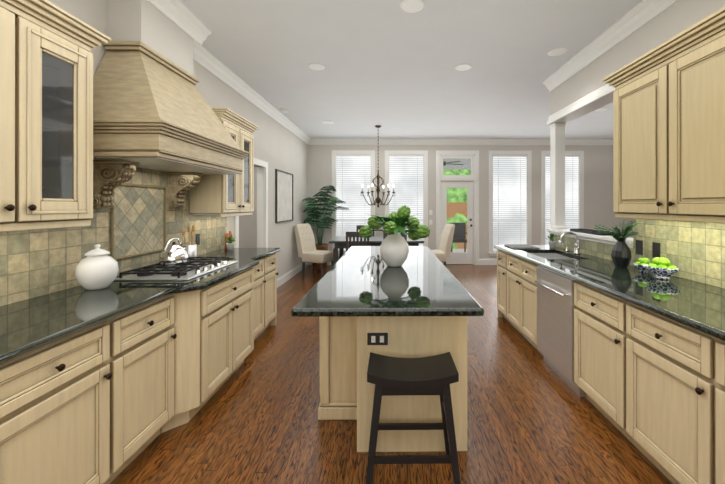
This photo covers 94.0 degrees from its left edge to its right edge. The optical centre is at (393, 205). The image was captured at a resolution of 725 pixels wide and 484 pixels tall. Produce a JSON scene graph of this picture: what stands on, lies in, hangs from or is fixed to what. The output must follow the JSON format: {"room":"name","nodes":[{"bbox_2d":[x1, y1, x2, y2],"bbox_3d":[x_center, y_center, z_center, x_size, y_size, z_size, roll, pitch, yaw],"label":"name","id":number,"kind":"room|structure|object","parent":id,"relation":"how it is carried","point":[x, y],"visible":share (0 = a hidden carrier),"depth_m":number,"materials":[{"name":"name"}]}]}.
{"room":"dining room and kitchen","nodes":[
{"label":"dining room and kitchen","id":0,"kind":"room"},
{"bbox_2d":[7,0,307,278],"bbox_3d":[-2.088,-0.075,3.336,0.120,3.050,9.920,0,0,-1],"label":"wall","id":1,"kind":"structure","parent":0,"point":[277,145],"depth_m":4.99,"materials":[{"name":"paint"}]},
{"bbox_2d":[0,0,99,227],"bbox_3d":[-1.825,-0.403,1.454,0.333,0.958,0.850,0,0,-1],"label":"upper cabinet","id":2,"kind":"object","parent":1,"relation":"attached to","point":[46,116],"depth_m":1.62,"materials":[{"name":"beige wood"}]},
{"bbox_2d":[0,167,226,305],"bbox_3d":[-1.991,0.109,1.242,0.028,0.811,5.710,0,0,-1],"label":"backsplash","id":3,"kind":"structure","parent":1,"relation":"attached to","point":[140,223],"depth_m":2.44,"materials":[{"name":"tile"}]},
{"bbox_2d":[106,0,193,75],"bbox_3d":[-1.899,-1.368,2.679,0.245,0.465,0.630,0,0,-1],"label":"chase","id":4,"kind":"object","parent":1,"relation":"attached to","point":[146,22],"visible":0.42,"depth_m":2.45,"materials":[{"name":"paint"}]},
{"bbox_2d":[93,40,248,207],"bbox_3d":[-1.712,-0.558,2.680,0.594,1.154,1.256,0,0,-1],"label":"wood range hood","id":5,"kind":"object","parent":1,"relation":"attached to","point":[152,110],"visible":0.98,"depth_m":2.29,"materials":[{"name":"beige wood"}]},
{"bbox_2d":[190,108,258,216],"bbox_3d":[-1.830,-0.421,3.733,0.370,1.078,0.817,0,0,-1],"label":"upper cabinet","id":6,"kind":"object","parent":1,"relation":"attached to","point":[225,195],"visible":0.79,"depth_m":3.51,"materials":[{"name":"beige wood"}]},
{"bbox_2d":[147,0,310,144],"bbox_3d":[-1.852,-1.536,3.280,0.350,0.128,9.800,0,0,-1],"label":"crown molding","id":7,"kind":"structure","parent":1,"relation":"attached to","point":[184,18],"depth_m":3.59,"materials":[{"name":"white wood"}]},
{"bbox_2d":[234,158,267,247],"bbox_3d":[-2.094,0.381,4.876,0.140,2.140,1.140,0,0,-1],"label":"door frame","id":8,"kind":"structure","parent":1,"relation":"attached to","point":[262,206],"depth_m":5.34,"materials":[{"name":"white wood"}]},
{"bbox_2d":[275,169,292,222],"bbox_3d":[-2.041,-0.157,6.332,0.030,0.940,0.990,0,0,-1],"label":"framed picture","id":9,"kind":"object","parent":1,"relation":"attached to","point":[283,196],"visible":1,"depth_m":6.25,"materials":[{"name":"paper"}]},
{"bbox_2d":[277,262,308,287],"bbox_3d":[-2.055,1.381,6.790,0.016,0.145,2.690,0,0,-1],"label":"baseboard","id":10,"kind":"structure","parent":1,"relation":"attached to","point":[283,279],"depth_m":6.62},
{"bbox_2d":[110,264,672,483],"bbox_3d":[1.603,1.480,3.282,10.400,0.060,10.140,0,0,-1],"label":"floor","id":11,"kind":"structure","parent":0,"point":[533,417],"depth_m":2.17,"materials":[{"name":"brown wood"}]},
{"bbox_2d":[0,363,7,483],"bbox_3d":[-1.685,1.002,0.849,0.625,0.890,0.640,0,0,-1],"label":"base cabinet","id":12,"kind":"object","parent":11,"relation":"on","point":[3,368],"depth_m":1.20,"materials":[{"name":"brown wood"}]},
{"bbox_2d":[0,248,280,364],"bbox_3d":[-1.621,0.536,1.255,0.766,0.040,5.730,0,0,-1],"label":"countertop","id":13,"kind":"structure","parent":12,"relation":"on","point":[29,326],"depth_m":1.73,"materials":[{"name":"stone"}]},
{"bbox_2d":[74,244,118,289],"bbox_3d":[-1.845,0.379,2.098,0.210,0.272,0.210,0,0,-1],"label":"ginger jar","id":14,"kind":"object","parent":13,"relation":"on","point":[97,268],"visible":1,"depth_m":2.04,"materials":[{"name":"ceramic"}]},
{"bbox_2d":[114,257,237,280],"bbox_3d":[-1.666,0.491,2.680,0.510,0.051,0.760,0,0,-1],"label":"gas cooktop","id":15,"kind":"object","parent":13,"relation":"in","point":[189,269],"visible":0.98,"depth_m":2.45,"materials":[{"name":"silver metal"}]},
{"bbox_2d":[158,238,188,264],"bbox_3d":[-1.762,0.362,2.719,0.204,0.204,0.264,0,0,-1],"label":"kettle","id":16,"kind":"object","parent":15,"relation":"on","point":[174,253],"visible":1,"depth_m":2.64,"materials":[{"name":"silver metal"}]},
{"bbox_2d":[182,225,196,260],"bbox_3d":[-1.895,0.350,3.137,0.111,0.333,0.125,0,0,-1],"label":"utensil crock","id":17,"kind":"object","parent":13,"relation":"on","point":[191,249],"visible":0.75,"depth_m":3.10,"materials":[{"name":"white ceramic"}]},
{"bbox_2d":[224,232,230,248],"bbox_3d":[-1.960,0.422,3.957,0.054,0.190,0.053,0,0,-1],"label":"pepper mill","id":18,"kind":"object","parent":13,"relation":"on","point":[229,234],"depth_m":3.94,"materials":[{"name":"brown wood"}]},
{"bbox_2d":[224,235,234,249],"bbox_3d":[-1.887,0.432,3.890,0.150,0.170,0.120,0,0,-1],"label":"potted herb","id":19,"kind":"object","parent":13,"relation":"on","point":[229,244],"visible":1,"depth_m":3.86,"materials":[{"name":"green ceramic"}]},
{"bbox_2d":[8,313,127,483],"bbox_3d":[-1.690,1.003,1.374,0.625,0.890,0.690,0,0,-1],"label":"base cabinet","id":20,"kind":"object","parent":11,"relation":"on","point":[109,402],"depth_m":1.46,"materials":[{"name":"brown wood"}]},
{"bbox_2d":[128,293,179,464],"bbox_3d":[-1.695,1.003,1.859,0.625,0.890,0.560,0,0,-1],"label":"base cabinet","id":21,"kind":"object","parent":11,"relation":"on","point":[153,328],"depth_m":1.95,"materials":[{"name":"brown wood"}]},
{"bbox_2d":[180,266,255,424],"bbox_3d":[-1.649,1.004,2.680,0.735,0.890,0.860,0,0,-1],"label":"base cabinet","id":22,"kind":"object","parent":11,"relation":"on","point":[218,320],"depth_m":2.41,"materials":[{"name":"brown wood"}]},
{"bbox_2d":[256,256,267,337],"bbox_3d":[-1.712,1.005,3.474,0.625,0.890,0.510,0,0,-1],"label":"base cabinet","id":23,"kind":"object","parent":11,"relation":"on","point":[262,268],"depth_m":3.60,"materials":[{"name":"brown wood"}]},
{"bbox_2d":[268,253,277,325],"bbox_3d":[-1.715,1.005,3.834,0.625,0.890,0.490,0,0,-1],"label":"base cabinet","id":24,"kind":"object","parent":11,"relation":"on","point":[272,259],"depth_m":3.94,"materials":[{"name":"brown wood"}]},
{"bbox_2d":[294,223,332,277],"bbox_3d":[-1.633,0.923,6.989,0.707,1.060,0.520,0,0,19],"label":"chair","id":25,"kind":"object","parent":11,"relation":"on","point":[306,246],"visible":0.94,"depth_m":6.86,"materials":[{"name":"beige fabric"}]},
{"bbox_2d":[301,185,348,268],"bbox_3d":[-1.536,0.495,7.623,1.003,1.918,1.007,0,0,-1],"label":"potted plant","id":26,"kind":"object","parent":11,"relation":"on","point":[311,207],"visible":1,"depth_m":7.69,"materials":[{"name":"plant"}]},
{"bbox_2d":[346,232,368,251],"bbox_3d":[-0.647,0.963,6.245,0.440,0.980,0.490,0,0,-1],"label":"dining chair","id":27,"kind":"object","parent":11,"relation":"on","point":[352,234],"visible":0.21,"depth_m":6.01,"materials":[{"name":"grey wood"}]},
{"bbox_2d":[356,225,373,235],"bbox_3d":[-0.662,0.964,7.715,0.440,0.980,0.490,0,0,-1],"label":"dining chair","id":28,"kind":"object","parent":11,"relation":"on","point":[358,227],"visible":0.04,"depth_m":7.92,"materials":[{"name":"grey wood"}]},
{"bbox_2d":[329,236,423,264],"bbox_3d":[-0.335,1.073,6.993,1.840,0.760,1.000,0,0,-1],"label":"dining table","id":29,"kind":"object","parent":11,"relation":"on","point":[340,246],"visible":0.46,"depth_m":6.58,"materials":[{"name":"grey wood"}]},
{"bbox_2d":[318,316,466,451],"bbox_3d":[-0.037,1.006,3.115,1.032,0.888,2.270,0,0,-1],"label":"kitchen island","id":30,"kind":"object","parent":11,"relation":"on","point":[347,389],"visible":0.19,"depth_m":1.98,"materials":[{"name":"beige wood"}]},
{"bbox_2d":[367,333,387,344],"bbox_3d":[-0.094,0.784,1.975,0.120,0.072,0.008,0,0,-1],"label":"outlet","id":31,"kind":"object","parent":30,"relation":"attached to","point":[377,338],"visible":1,"depth_m":1.97,"materials":[{"name":"black plastic"}]},
{"bbox_2d":[291,246,483,316],"bbox_3d":[-0.043,0.539,2.989,0.971,0.042,2.615,0,0,-1],"label":"island countertop","id":32,"kind":"structure","parent":30,"relation":"on","point":[368,281],"depth_m":2.04,"materials":[{"name":"stone"}]},
{"bbox_2d":[359,205,429,266],"bbox_3d":[0.002,0.257,2.855,0.610,0.517,0.592,0,0,-1],"label":"vase","id":33,"kind":"object","parent":32,"relation":"on","point":[394,248],"visible":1,"depth_m":2.80,"materials":[{"name":"ceramic"}]},
{"bbox_2d":[383,232,406,240],"bbox_3d":[0.023,0.963,6.252,0.440,0.980,0.490,0,0,-1],"label":"dining chair","id":34,"kind":"object","parent":11,"relation":"on","point":[385,235],"visible":0.1,"depth_m":6.01,"materials":[{"name":"grey wood"}]},
{"bbox_2d":[366,352,460,483],"bbox_3d":[0.093,1.138,1.777,0.480,0.620,0.320,0,0,-1],"label":"stool","id":35,"kind":"object","parent":11,"relation":"on","point":[429,375],"visible":1,"depth_m":1.67,"materials":[{"name":"black wood"}]},
{"bbox_2d":[431,223,454,266],"bbox_3d":[0.887,0.923,7.066,0.707,1.060,0.520,0,0,-7],"label":"chair","id":36,"kind":"object","parent":11,"relation":"on","point":[442,253],"visible":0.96,"depth_m":6.86,"materials":[{"name":"beige fabric"}]},
{"bbox_2d":[497,249,559,332],"bbox_3d":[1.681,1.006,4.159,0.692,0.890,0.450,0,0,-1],"label":"base cabinet","id":37,"kind":"object","parent":11,"relation":"on","point":[514,274],"depth_m":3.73,"materials":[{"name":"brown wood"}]},
{"bbox_2d":[533,264,568,385],"bbox_3d":[1.689,1.004,2.849,0.702,0.890,0.750,0,0,-1],"label":"dishwasher","id":38,"kind":"object","parent":11,"relation":"on","point":[550,288],"depth_m":2.85,"materials":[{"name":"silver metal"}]},
{"bbox_2d":[569,278,608,419],"bbox_3d":[1.695,1.004,2.227,0.702,0.890,0.626,0,0,-1],"label":"base cabinet","id":39,"kind":"object","parent":11,"relation":"on","point":[588,306],"depth_m":2.35,"materials":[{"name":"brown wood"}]},
{"bbox_2d":[609,295,688,483],"bbox_3d":[1.700,1.003,1.714,0.702,0.890,0.680,0,0,-1],"label":"base cabinet","id":40,"kind":"object","parent":11,"relation":"on","point":[649,385],"depth_m":1.79,"materials":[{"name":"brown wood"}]},
{"bbox_2d":[689,327,724,483],"bbox_3d":[1.706,1.003,1.169,0.702,0.890,0.690,0,0,-1],"label":"base cabinet","id":41,"kind":"object","parent":11,"relation":"on","point":[706,352],"depth_m":1.47,"materials":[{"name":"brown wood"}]},
{"bbox_2d":[494,245,724,340],"bbox_3d":[1.696,0.536,1.419,0.726,0.040,5.990,0,0,-1],"label":"countertop","id":42,"kind":"structure","parent":41,"relation":"on","point":[698,306],"depth_m":2.11,"materials":[{"name":"stone"}]},
{"bbox_2d":[504,244,539,248],"bbox_3d":[1.574,0.510,4.153,0.320,0.015,0.320,0,0,-1],"label":"dish mat","id":43,"kind":"object","parent":42,"relation":"on","point":[520,246],"visible":1,"depth_m":4.09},
{"bbox_2d":[544,233,556,247],"bbox_3d":[1.908,0.426,4.091,0.154,0.181,0.136,0,0,-1],"label":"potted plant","id":44,"kind":"object","parent":42,"relation":"on","point":[552,243],"visible":1,"depth_m":4.07,"materials":[{"name":"green plant"}]},
{"bbox_2d":[531,253,572,258],"bbox_3d":[1.675,0.658,3.574,0.418,0.196,0.728,0,0,-1],"label":"double-bowl sink","id":45,"kind":"object","parent":42,"relation":"in","point":[550,255],"visible":0.02,"depth_m":3.93,"materials":[{"name":"silver metal"}]},
{"bbox_2d":[558,231,579,253],"bbox_3d":[1.861,0.397,3.667,0.227,0.240,0.294,0,0,-1],"label":"kitchen faucet","id":46,"kind":"object","parent":42,"relation":"on","point":[576,248],"visible":1,"depth_m":3.56,"materials":[{"name":"silver metal"}]},
{"bbox_2d":[594,220,639,267],"bbox_3d":[1.841,0.319,2.736,0.359,0.393,0.415,0,0,-1],"label":"vase","id":47,"kind":"object","parent":42,"relation":"on","point":[621,256],"visible":1,"depth_m":2.76,"materials":[{"name":"black ceramic"}]},
{"bbox_2d":[633,258,649,272],"bbox_3d":[1.930,0.459,2.591,0.150,0.114,0.150,0,0,-1],"label":"bowl","id":48,"kind":"object","parent":42,"relation":"on","point":[639,264],"visible":0.77,"depth_m":2.57,"materials":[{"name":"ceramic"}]},
{"bbox_2d":[644,257,679,279],"bbox_3d":[1.892,0.440,2.376,0.200,0.152,0.200,0,0,-1],"label":"bowl","id":49,"kind":"object","parent":42,"relation":"on","point":[661,268],"visible":1,"depth_m":2.33,"materials":[{"name":"ceramic"}]},
{"bbox_2d":[180,0,641,138],"bbox_3d":[1.603,-1.630,3.285,10.400,0.060,10.140,0,0,-1],"label":"ceiling","id":50,"kind":"structure","parent":0,"point":[391,70],"depth_m":3.70,"materials":[{"name":"paint"}]},
{"bbox_2d":[308,63,324,69],"bbox_3d":[-0.893,-1.598,3.890,0.195,0.003,0.195,0,0,-7],"label":"recessed light","id":51,"kind":"object","parent":50,"relation":"in","point":[315,66],"depth_m":3.88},
{"bbox_2d":[322,121,332,123],"bbox_3d":[-1.270,-1.590,6.466,0.200,0.011,0.160,0,0,-1],"label":"recessed light","id":52,"kind":"object","parent":50,"relation":"in","point":[324,122],"depth_m":6.46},
{"bbox_2d":[361,125,394,207],"bbox_3d":[-0.313,-0.772,6.795,0.703,1.650,0.683,0,0,-1],"label":"chandelier","id":53,"kind":"object","parent":50,"relation":"hanging from","point":[378,200],"visible":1,"depth_m":6.78,"materials":[{"name":"brown metal"}]},
{"bbox_2d":[400,0,423,12],"bbox_3d":[0.149,-1.599,2.700,0.195,0.003,0.195,0,0,-10],"label":"recessed light","id":54,"kind":"object","parent":50,"relation":"in","point":[411,6],"depth_m":2.69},
{"bbox_2d":[455,64,471,70],"bbox_3d":[0.806,-1.598,3.907,0.195,0.003,0.195,0,0,-25],"label":"recessed light","id":55,"kind":"object","parent":50,"relation":"in","point":[461,67],"depth_m":3.91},
{"bbox_2d":[547,48,567,55],"bbox_3d":[1.710,-1.598,3.516,0.195,0.003,0.195,0,0,-10],"label":"recessed light","id":56,"kind":"object","parent":50,"relation":"in","point":[557,51],"depth_m":3.50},
{"bbox_2d":[595,108,608,110],"bbox_3d":[3.479,-1.596,5.634,0.195,0.003,0.195,0,0,-10],"label":"recessed light","id":57,"kind":"object","parent":50,"relation":"in","point":[601,109],"depth_m":5.61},
{"bbox_2d":[308,145,632,258],"bbox_3d":[1.512,-0.070,8.273,10.320,3.050,0.120,0,0,-1],"label":"wall","id":58,"kind":"structure","parent":0,"point":[598,184],"depth_m":8.22,"materials":[{"name":"paint"}]},
{"bbox_2d":[332,150,374,253],"bbox_3d":[-0.977,-0.040,8.215,1.090,2.580,0.145,0,0,-1],"label":"window","id":59,"kind":"structure","parent":58,"relation":"in","point":[353,171],"depth_m":8.22,"materials":[{"name":"white glass"}]},
{"bbox_2d":[385,150,427,246],"bbox_3d":[0.306,-0.040,8.228,1.090,2.580,0.145,0,0,-1],"label":"window","id":60,"kind":"structure","parent":58,"relation":"in","point":[406,174],"depth_m":8.23,"materials":[{"name":"white glass"}]},
{"bbox_2d":[429,210,431,224],"bbox_3d":[0.895,0.300,8.198,0.049,0.340,0.015,0,0,-1],"label":"switch plates","id":61,"kind":"object","parent":58,"relation":"attached to","point":[430,213],"visible":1,"depth_m":8.19,"materials":[{"name":"white plastic"}]},
{"bbox_2d":[436,150,478,264],"bbox_3d":[1.555,0.062,8.235,1.050,2.785,0.156,0,0,-1],"label":"door","id":62,"kind":"structure","parent":58,"relation":"in","point":[470,183],"depth_m":8.24,"materials":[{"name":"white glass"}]},
{"bbox_2d":[309,139,612,144],"bbox_3d":[2.238,-1.532,8.169,8.630,0.128,0.105,0,0,-1],"label":"crown molding","id":63,"kind":"structure","parent":58,"relation":"attached to","point":[455,141],"depth_m":8.16,"materials":[{"name":"white wood"}]},
{"bbox_2d":[479,259,496,264],"bbox_3d":[4.317,1.382,8.232,4.473,0.145,0.016,0,0,-1],"label":"baseboard","id":64,"kind":"structure","parent":58,"relation":"attached to","point":[481,261],"depth_m":8.20,"materials":[{"name":"white wood"}]},
{"bbox_2d":[488,151,531,255],"bbox_3d":[2.838,-0.040,8.254,1.090,2.580,0.145,0,0,-1],"label":"window","id":65,"kind":"structure","parent":58,"relation":"in","point":[507,197],"depth_m":8.26,"materials":[{"name":"white glass"}]},
{"bbox_2d":[541,151,583,244],"bbox_3d":[4.121,-0.040,8.267,1.090,2.580,0.145,0,0,-1],"label":"window","id":66,"kind":"structure","parent":58,"relation":"in","point":[574,189],"depth_m":8.27,"materials":[{"name":"white glass"}]},
{"bbox_2d":[550,0,724,215],"bbox_3d":[2.122,-0.077,1.394,0.120,3.050,5.950,0,0,-1],"label":"wall","id":67,"kind":"structure","parent":0,"point":[677,17],"depth_m":2.88,"materials":[{"name":"paint"}]},
{"bbox_2d":[547,83,614,124],"bbox_3d":[2.099,-1.094,3.620,0.220,0.112,1.500,0,0,-1],"label":"trim","id":68,"kind":"structure","parent":67,"relation":"attached to","point":[602,96],"depth_m":3.61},
{"bbox_2d":[547,228,632,247],"bbox_3d":[2.099,0.333,3.633,0.200,0.065,1.530,0,0,-1],"label":"trim","id":69,"kind":"structure","parent":67,"relation":"attached to","point":[607,239],"depth_m":3.39,"materials":[{"name":"white wood"}]},
{"bbox_2d":[550,123,565,228],"bbox_3d":[2.093,-0.368,4.299,0.144,1.334,0.146,0,0,-1],"label":"column","id":70,"kind":"structure","parent":69,"relation":"on","point":[557,175],"depth_m":4.23,"materials":[{"name":"white paint"}]},
{"bbox_2d":[570,229,609,234],"bbox_3d":[2.100,0.282,3.599,0.179,0.034,0.560,0,0,-1],"label":"tray","id":71,"kind":"object","parent":69,"relation":"on","point":[589,231],"visible":0.85,"depth_m":3.60,"materials":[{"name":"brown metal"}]},
{"bbox_2d":[542,0,678,91],"bbox_3d":[2.122,-1.538,1.395,0.330,0.128,5.950,0,0,-1],"label":"crown molding","id":72,"kind":"structure","parent":67,"relation":"attached to","point":[637,16],"depth_m":3.08,"materials":[{"name":"white wood"}]},
{"bbox_2d":[550,219,724,287],"bbox_3d":[2.054,0.306,1.398,0.013,0.417,5.940,0,0,-1],"label":"backsplash","id":73,"kind":"structure","parent":67,"relation":"attached to","point":[694,251],"depth_m":2.40,"materials":[{"name":"tile"}]},
{"bbox_2d":[613,22,724,217],"bbox_3d":[1.876,-0.432,2.072,0.332,0.978,1.110,0,0,-1],"label":"upper cabinet","id":74,"kind":"object","parent":67,"relation":"attached to","point":[669,129],"depth_m":2.05,"materials":[{"name":"beige wood"}]},
{"label":"outside","id":75,"kind":"structure","parent":0,"visible":0},
{"bbox_2d":[443,159,470,251],"bbox_3d":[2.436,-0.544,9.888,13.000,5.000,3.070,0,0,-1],"label":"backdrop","id":76,"kind":"structure","parent":75,"point":[452,202],"depth_m":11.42,"materials":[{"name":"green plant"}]}
]}

